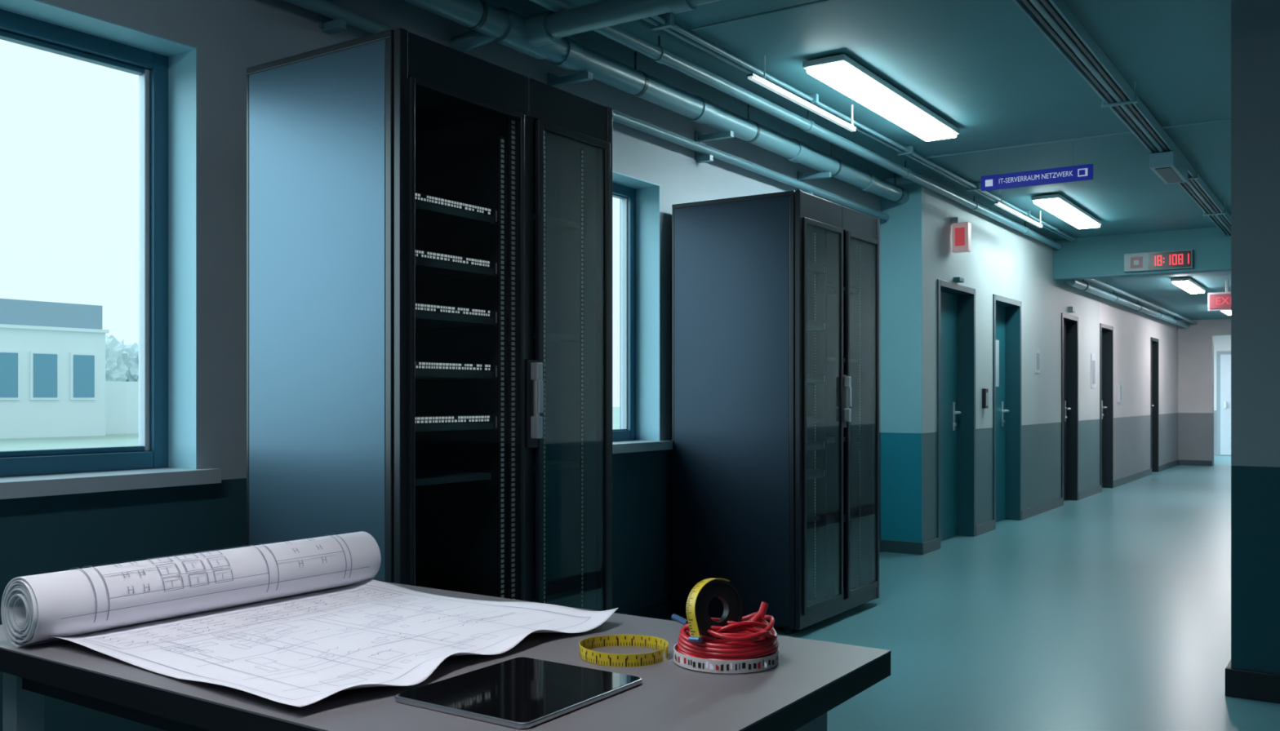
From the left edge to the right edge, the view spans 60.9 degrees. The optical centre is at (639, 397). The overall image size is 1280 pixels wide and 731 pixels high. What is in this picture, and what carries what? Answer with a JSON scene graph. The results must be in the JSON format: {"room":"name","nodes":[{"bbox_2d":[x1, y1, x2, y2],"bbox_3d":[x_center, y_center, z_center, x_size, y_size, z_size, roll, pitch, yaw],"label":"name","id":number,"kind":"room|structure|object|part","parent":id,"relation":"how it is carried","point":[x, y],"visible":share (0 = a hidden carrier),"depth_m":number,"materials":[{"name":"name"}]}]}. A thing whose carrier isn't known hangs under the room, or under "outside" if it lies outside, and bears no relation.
{"room":"server room","nodes":[
{"label":"server room","id":0,"kind":"room"},
{"bbox_2d":[0,0,880,730],"bbox_3d":[-1.117,-0.245,4.155,0.250,2.850,10.850,0,0,34],"label":"wall","id":1,"kind":"structure","parent":0,"point":[41,535],"depth_m":3.60,"materials":[{"name":"paint"}]},
{"bbox_2d":[0,8,168,477],"bbox_3d":[-1.976,-0.445,2.985,0.070,1.350,1.450,0,0,34],"label":"frame","id":2,"kind":"object","parent":1,"relation":"attached to","point":[152,68],"visible":1,"depth_m":3.52,"materials":[{"name":"blue paint"}]},
{"bbox_2d":[0,0,197,469],"bbox_3d":[-1.884,-0.446,2.923,0.151,1.351,1.452,0,0,34],"label":"reveal","id":3,"kind":"object","parent":1,"relation":"attached to","point":[182,57],"visible":1,"depth_m":3.51,"materials":[{"name":"blue paint"}]},
{"bbox_2d":[0,467,221,499],"bbox_3d":[-1.891,0.253,2.928,0.275,0.045,1.550,0,0,34],"label":"window sill","id":4,"kind":"structure","parent":1,"relation":"in","point":[36,486],"depth_m":3.19,"materials":[{"name":"stone"}]},
{"bbox_2d":[612,182,635,441],"bbox_3d":[-0.453,-0.445,5.251,0.070,1.350,1.450,0,0,34],"label":"frame","id":5,"kind":"object","parent":1,"relation":"attached to","point":[627,195],"visible":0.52,"depth_m":5.80,"materials":[{"name":"blue paint"}]},
{"bbox_2d":[612,171,660,440],"bbox_3d":[-0.361,-0.446,5.189,0.151,1.351,1.452,0,0,34],"label":"reveal","id":6,"kind":"object","parent":1,"relation":"attached to","point":[647,193],"visible":0.45,"depth_m":5.78,"materials":[{"name":"blue paint"}]},
{"bbox_2d":[612,440,672,453],"bbox_3d":[-0.368,0.253,5.193,0.275,0.045,1.550,0,0,34],"label":"window sill","id":7,"kind":"structure","parent":1,"relation":"in","point":[624,446],"depth_m":5.52,"materials":[{"name":"stone"}]},
{"bbox_2d":[482,0,1231,239],"bbox_3d":[2.359,-1.720,4.138,6.100,0.100,14.900,0,0,34],"label":"ceiling","id":8,"kind":"structure","parent":0,"point":[983,67],"depth_m":5.70,"materials":[{"name":"paint"}]},
{"bbox_2d":[401,0,909,204],"bbox_3d":[2.506,-1.538,4.325,5.566,0.264,14.875,0,0,34],"label":"ceiling pipe","id":9,"kind":"object","parent":8,"relation":"attached to","point":[542,35],"visible":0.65,"depth_m":4.71,"materials":[{"name":"metal"}]},
{"bbox_2d":[281,0,1061,249],"bbox_3d":[0.237,-1.490,5.564,0.426,0.360,14.400,0,0,34],"label":"ceiling pipe","id":10,"kind":"object","parent":8,"relation":"attached to","point":[332,19],"visible":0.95,"depth_m":5.76,"materials":[{"name":"metal"}]},
{"bbox_2d":[746,55,856,132],"bbox_3d":[0.873,-1.596,5.709,0.030,0.148,1.250,0,0,34],"label":"strip light","id":11,"kind":"object","parent":8,"relation":"attached to","point":[763,82],"visible":1,"depth_m":5.63,"materials":[{"name":"white plastic"}]},
{"bbox_2d":[802,53,959,141],"bbox_3d":[1.387,-1.636,6.044,0.220,0.068,1.780,0,0,34],"label":"ceiling light","id":12,"kind":"object","parent":8,"relation":"attached to","point":[841,73],"visible":1,"depth_m":5.82,"materials":[{"name":"white plastic"}]},
{"bbox_2d":[642,0,1231,242],"bbox_3d":[4.083,-1.645,6.280,5.030,0.050,8.980,0,0,34],"label":"conduit","id":13,"kind":"object","parent":8,"relation":"attached to","point":[664,22],"visible":0.84,"depth_m":6.15,"materials":[{"name":"metal"}]},
{"bbox_2d":[994,189,1042,227],"bbox_3d":[3.202,-1.596,9.174,0.030,0.148,1.400,0,0,34],"label":"strip light","id":14,"kind":"object","parent":8,"relation":"attached to","point":[996,203],"visible":0.85,"depth_m":9.12,"materials":[{"name":"white plastic"}]},
{"bbox_2d":[981,142,1093,191],"bbox_3d":[2.639,-1.542,7.260,0.720,0.255,0.025,0,0,34],"label":"hanging sign","id":15,"kind":"object","parent":8,"relation":"hanging from","point":[1073,173],"visible":1,"depth_m":7.24,"materials":[{"name":"blue"}]},
{"bbox_2d":[1031,194,1102,229],"bbox_3d":[3.792,-1.636,9.621,0.220,0.068,1.700,0,0,34],"label":"ceiling light","id":16,"kind":"object","parent":8,"relation":"attached to","point":[1057,205],"visible":1,"depth_m":9.39,"materials":[{"name":"white plastic"}]},
{"bbox_2d":[1012,0,1231,236],"bbox_3d":[2.830,-1.567,6.200,0.180,0.205,10.450,0,0,34],"label":"cable tray","id":17,"kind":"object","parent":8,"relation":"attached to","point":[1054,19],"visible":0.9,"depth_m":5.72,"materials":[{"name":"grey metal"}]},
{"bbox_2d":[880,174,922,542],"bbox_3d":[1.980,-0.245,8.260,0.330,2.850,0.020,0,0,34],"label":"pilaster","id":18,"kind":"object","parent":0,"point":[901,234],"visible":0.86,"depth_m":8.25,"materials":[{"name":"paint"}]},
{"bbox_2d":[665,455,1279,730],"bbox_3d":[6.209,1.230,9.864,6.100,0.100,28.700,0,0,34],"label":"floor","id":19,"kind":"structure","parent":0,"point":[1109,610],"depth_m":5.59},
{"bbox_2d":[246,27,612,611],"bbox_3d":[-0.637,0.080,3.591,0.716,2.200,1.020,0,0,34],"label":"rack","id":20,"kind":"object","parent":19,"relation":"on","point":[429,223],"visible":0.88,"depth_m":3.37,"materials":[{"name":"black metal"}]},
{"bbox_3d":[-0.505,0.092,3.223,0.018,1.965,0.488,0,0,34],"label":"door","id":21,"kind":"part","parent":20,"relation":"part of","materials":[{"name":"black metal"}]},
{"bbox_3d":[-0.334,0.020,3.450,0.056,0.280,0.052,0,0,34],"label":"handle","id":22,"kind":"part","parent":20,"relation":"part of","materials":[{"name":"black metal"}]},
{"bbox_3d":[-0.220,0.092,3.647,0.018,1.965,0.394,0,0,34],"label":"door","id":23,"kind":"part","parent":20,"relation":"part of","materials":[{"name":"black metal"}]},
{"bbox_2d":[0,578,891,730],"bbox_3d":[-0.417,0.734,1.914,1.473,0.892,0.832,0,0,34],"label":"desk","id":24,"kind":"object","parent":19,"relation":"on","point":[811,678],"depth_m":1.69,"materials":[{"name":"laminate"}]},
{"bbox_2d":[0,531,617,707],"bbox_3d":[-0.560,0.368,1.991,0.820,0.124,0.777,0,0,34],"label":"roll","id":25,"kind":"object","parent":24,"relation":"on","point":[300,623],"visible":1,"depth_m":1.98,"materials":[{"name":"paper"}]},
{"bbox_2d":[395,657,642,729],"bbox_3d":[-0.172,0.425,1.587,0.245,0.009,0.282,0,0,34],"label":"tablet","id":26,"kind":"object","parent":24,"relation":"on","point":[522,693],"visible":1,"depth_m":1.56,"materials":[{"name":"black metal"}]},
{"bbox_2d":[578,635,668,667],"bbox_3d":[-0.027,0.419,1.806,0.151,0.022,0.145,0,0,34],"label":"tape measure","id":27,"kind":"object","parent":24,"relation":"on","point":[586,645],"visible":1,"depth_m":1.78,"materials":[{"name":"yellow"}]},
{"bbox_3d":[0.136,0.358,1.770,0.175,0.142,0.178,0,0,34],"label":"network cable coil","id":28,"kind":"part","parent":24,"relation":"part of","materials":[{"name":"red plastic"}]},
{"bbox_2d":[671,190,879,634],"bbox_3d":[0.788,0.080,5.971,0.786,2.200,1.050,0,0,34],"label":"rack","id":29,"kind":"object","parent":19,"relation":"on","point":[775,295],"visible":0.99,"depth_m":5.64,"materials":[{"name":"black metal"}]},
{"bbox_3d":[0.937,0.092,5.566,0.018,1.965,0.476,0,0,34],"label":"door","id":30,"kind":"part","parent":29,"relation":"part of","materials":[{"name":"black metal"}]},
{"bbox_3d":[1.094,0.020,5.771,0.056,0.280,0.052,0,0,34],"label":"handle","id":31,"kind":"part","parent":29,"relation":"part of","materials":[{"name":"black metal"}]},
{"bbox_3d":[1.229,0.092,5.999,0.018,1.965,0.443,0,0,34],"label":"door","id":32,"kind":"part","parent":29,"relation":"part of","materials":[{"name":"black metal"}]},
{"bbox_2d":[922,175,1177,542],"bbox_3d":[5.570,-0.245,13.709,0.450,2.850,13.030,0,0,34],"label":"wall","id":33,"kind":"structure","parent":0,"point":[1004,261],"depth_m":10.98,"materials":[{"name":"paint"}]},
{"bbox_2d":[624,460,1178,620],"bbox_3d":[2.710,1.135,9.324,0.335,0.090,23.500,0,0,34],"label":"baseboard","id":34,"kind":"structure","parent":33,"relation":"attached to","point":[888,546],"depth_m":8.36,"materials":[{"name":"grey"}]},
{"bbox_2d":[940,291,960,540],"bbox_3d":[2.473,0.152,8.917,0.106,2.045,0.860,0,0,34],"label":"leaf","id":35,"kind":"object","parent":33,"relation":"attached to","point":[948,302],"depth_m":9.09,"materials":[{"name":"teal wood"}]},
{"bbox_3d":[2.645,0.160,9.133,0.060,0.240,0.150,0,0,34],"label":"handle","id":36,"kind":"part","parent":35,"relation":"part of","materials":[{"name":"silver metal"}]},
{"bbox_2d":[937,279,975,549],"bbox_3d":[2.504,0.130,8.896,0.192,2.100,0.960,0,0,34],"label":"frame","id":37,"kind":"object","parent":33,"relation":"attached to","point":[966,295],"visible":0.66,"depth_m":9.22,"materials":[{"name":"teal"}]},
{"bbox_2d":[953,276,964,283],"bbox_3d":[2.584,-0.953,8.818,0.050,0.035,0.120,0,0,34],"label":"sensor","id":38,"kind":"object","parent":33,"relation":"attached to","point":[957,279],"visible":1,"depth_m":8.78,"materials":[{"name":"grey plastic"}]},
{"bbox_2d":[950,217,971,253],"bbox_3d":[2.556,-1.300,8.688,0.150,0.280,0.088,0,0,34],"label":"fire alarm","id":39,"kind":"object","parent":33,"relation":"attached to","point":[961,232],"visible":1,"depth_m":8.65,"materials":[{"name":"grey plastic"}]},
{"bbox_2d":[982,388,988,408],"bbox_3d":[3.000,0.010,9.454,0.032,0.170,0.080,0,0,34],"label":"card reader","id":40,"kind":"object","parent":33,"relation":"attached to","point":[984,391],"visible":1,"depth_m":9.43,"materials":[{"name":"black plastic"}]},
{"bbox_2d":[995,305,1008,522],"bbox_3d":[3.298,0.152,10.145,0.106,2.045,0.820,0,0,34],"label":"leaf","id":41,"kind":"object","parent":33,"relation":"attached to","point":[1000,311],"depth_m":10.35,"materials":[{"name":"teal wood"}]},
{"bbox_3d":[3.459,0.160,10.344,0.060,0.240,0.150,0,0,34],"label":"handle","id":42,"kind":"part","parent":41,"relation":"part of","materials":[{"name":"silver metal"}]},
{"bbox_2d":[992,293,1021,529],"bbox_3d":[3.330,0.130,10.124,0.192,2.100,0.920,0,0,34],"label":"frame","id":43,"kind":"object","parent":33,"relation":"attached to","point":[1012,307],"visible":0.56,"depth_m":10.43,"materials":[{"name":"teal"}]},
{"bbox_2d":[1035,348,1039,373],"bbox_3d":[4.012,-0.370,10.979,0.010,0.250,0.160,0,0,34],"label":"notice","id":44,"kind":"object","parent":33,"relation":"attached to","point":[1037,350],"visible":1,"depth_m":10.96,"materials":[{"name":"paper"}]},
{"bbox_2d":[1063,320,1071,501],"bbox_3d":[4.723,0.152,12.212,0.106,2.045,0.680,0,0,34],"label":"leaf","id":45,"kind":"object","parent":33,"relation":"attached to","point":[1064,322],"depth_m":12.40,"materials":[{"name":"black"}]},
{"bbox_3d":[4.845,0.160,12.353,0.060,0.240,0.150,0,0,34],"label":"handle","id":46,"kind":"part","parent":45,"relation":"part of","materials":[{"name":"silver metal"}]},
{"bbox_2d":[1061,312,1078,505],"bbox_3d":[4.743,0.130,12.199,0.162,2.100,0.780,0,0,34],"label":"frame","id":47,"kind":"object","parent":33,"relation":"attached to","point":[1072,321],"visible":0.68,"depth_m":12.46,"materials":[{"name":"black"}]},
{"bbox_2d":[1067,306,1075,312],"bbox_3d":[4.815,-0.980,12.138,0.050,0.060,0.120,0,0,34],"label":"beacon","id":48,"kind":"object","parent":33,"relation":"attached to","point":[1070,309],"visible":1,"depth_m":12.10,"materials":[{"name":"grey"}]},
{"bbox_2d":[1090,353,1095,388],"bbox_3d":[5.490,-0.320,13.178,0.010,0.420,0.250,0,0,34],"label":"poster","id":49,"kind":"object","parent":33,"relation":"attached to","point":[1092,355],"visible":1,"depth_m":13.13,"materials":[{"name":"paper"}]},
{"bbox_2d":[1101,330,1106,488],"bbox_3d":[5.856,0.152,13.897,0.106,2.045,0.700,0,0,34],"label":"leaf","id":50,"kind":"object","parent":33,"relation":"attached to","point":[1102,331],"depth_m":14.13,"materials":[{"name":"black"}]},
{"bbox_3d":[5.983,0.160,14.046,0.060,0.240,0.150,0,0,34],"label":"handle","id":51,"kind":"part","parent":50,"relation":"part of","materials":[{"name":"silver metal"}]},
{"bbox_2d":[1099,323,1113,488],"bbox_3d":[5.875,0.130,13.884,0.162,2.100,0.800,0,0,34],"label":"frame","id":52,"kind":"object","parent":33,"relation":"attached to","point":[1108,330],"visible":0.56,"depth_m":14.15,"materials":[{"name":"black"}]},
{"bbox_2d":[1117,382,1121,402],"bbox_3d":[6.392,-0.070,14.500,0.032,0.280,0.100,0,0,34],"label":"sign","id":53,"kind":"object","parent":33,"relation":"attached to","point":[1119,384],"visible":1,"depth_m":14.46,"materials":[{"name":"plastic"}]},
{"bbox_2d":[1150,337,1159,472],"bbox_3d":[7.939,0.130,16.954,0.162,2.100,0.700,0,0,34],"label":"frame","id":54,"kind":"object","parent":33,"relation":"attached to","point":[1154,343],"visible":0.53,"depth_m":17.18,"materials":[{"name":"black"}]},
{"bbox_2d":[1053,226,1231,280],"bbox_3d":[5.397,-1.460,10.951,2.340,0.420,0.200,0,0,34],"label":"wall","id":55,"kind":"structure","parent":0,"point":[1098,257],"depth_m":11.09,"materials":[{"name":"paint"}]},
{"bbox_2d":[1124,249,1192,272],"bbox_3d":[5.199,-1.370,10.926,0.620,0.180,0.064,0,0,34],"label":"digital clock","id":56,"kind":"object","parent":55,"relation":"attached to","point":[1173,260],"visible":1,"depth_m":10.90,"materials":[{"name":"grey plastic"}]},
{"bbox_2d":[1080,271,1231,320],"bbox_3d":[9.244,-1.390,16.800,3.400,0.100,13.800,0,0,34],"label":"ceiling","id":57,"kind":"structure","parent":0,"point":[1159,291],"depth_m":13.69,"materials":[{"name":"paint"}]},
{"bbox_2d":[1066,279,1196,328],"bbox_3d":[7.091,-1.262,15.223,0.215,0.155,8.780,0,0,34],"label":"ceiling pipe","id":58,"kind":"object","parent":57,"relation":"attached to","point":[1082,286],"visible":0.94,"depth_m":13.90,"materials":[{"name":"metal"}]},
{"bbox_2d":[1170,277,1205,293],"bbox_3d":[6.425,-1.306,12.731,0.180,0.068,1.500,0,0,34],"label":"ceiling light","id":59,"kind":"object","parent":57,"relation":"attached to","point":[1186,284],"visible":1,"depth_m":12.46,"materials":[{"name":"white plastic"}]},
{"bbox_2d":[1207,280,1231,311],"bbox_3d":[6.689,-1.165,12.390,0.400,0.350,0.050,0,0,34],"label":"exit sign","id":60,"kind":"object","parent":57,"relation":"hanging from","point":[1217,301],"visible":0.72,"depth_m":12.41,"materials":[{"name":"red plastic"}]},
{"bbox_2d":[1221,311,1231,315],"bbox_3d":[8.768,-1.306,16.217,0.180,0.068,1.500,0,0,34],"label":"ceiling light","id":61,"kind":"object","parent":57,"relation":"attached to","point":[1228,313],"visible":0.13,"depth_m":16.23,"materials":[{"name":"white plastic"}]},
{"bbox_2d":[1177,319,1231,466],"bbox_3d":[10.307,-0.245,18.525,2.640,2.850,0.250,0,0,34],"label":"wall","id":62,"kind":"structure","parent":0,"point":[1195,343],"depth_m":18.83,"materials":[{"name":"paint"}]},
{"bbox_2d":[1178,460,1212,466],"bbox_3d":[9.607,1.135,18.837,0.530,0.090,0.015,0,0,34],"label":"baseboard","id":63,"kind":"structure","parent":62,"relation":"attached to","point":[1196,463],"depth_m":18.82,"materials":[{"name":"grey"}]},
{"bbox_2d":[1213,335,1231,455],"bbox_3d":[12.259,-0.245,22.003,4.200,2.850,0.200,0,0,34],"label":"wall","id":64,"kind":"structure","parent":0,"point":[1221,343],"depth_m":22.22,"materials":[{"name":"paint"}]},
{"bbox_2d":[1216,351,1231,455],"bbox_3d":[12.126,0.120,21.912,0.920,2.120,0.100,0,0,34],"label":"door","id":65,"kind":"structure","parent":64,"relation":"in","point":[1223,358],"depth_m":22.10,"materials":[{"name":"grey"}]},
{"bbox_2d":[1231,0,1279,674],"bbox_3d":[3.661,-0.245,3.528,3.060,2.850,0.200,0,0,34],"label":"wall","id":66,"kind":"structure","parent":0,"point":[1255,24],"depth_m":4.25,"materials":[{"name":"paint"}]},
{"bbox_2d":[1225,659,1279,703],"bbox_3d":[8.049,1.125,10.164,2.980,0.110,16.148,0,0,34],"label":"baseboard","id":67,"kind":"structure","parent":66,"relation":"attached to","point":[1242,684],"depth_m":4.24,"materials":[{"name":"black"}]},
{"label":"outside","id":68,"kind":"structure","parent":0,"visible":0},
{"bbox_2d":[0,407,620,451],"bbox_3d":[-39.981,1.265,69.046,136.600,0.130,150.000,0,0,34],"label":"ground","id":69,"kind":"structure","parent":68,"point":[108,440],"depth_m":29.35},
{"bbox_2d":[0,298,138,439],"bbox_3d":[-23.957,-0.795,32.369,10.120,4.150,15.000,0,0,34],"label":"building","id":70,"kind":"structure","parent":69,"relation":"on","point":[53,384],"depth_m":32.91,"materials":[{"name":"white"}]},
{"bbox_2d":[105,335,138,382],"bbox_3d":[-46.558,-3.330,109.883,13.737,9.875,55.754,0,0,34],"label":"tree line","id":71,"kind":"object","parent":69,"relation":"on","point":[122,361],"visible":0.05,"depth_m":99.49,"materials":[{"name":"plant"}]}
]}

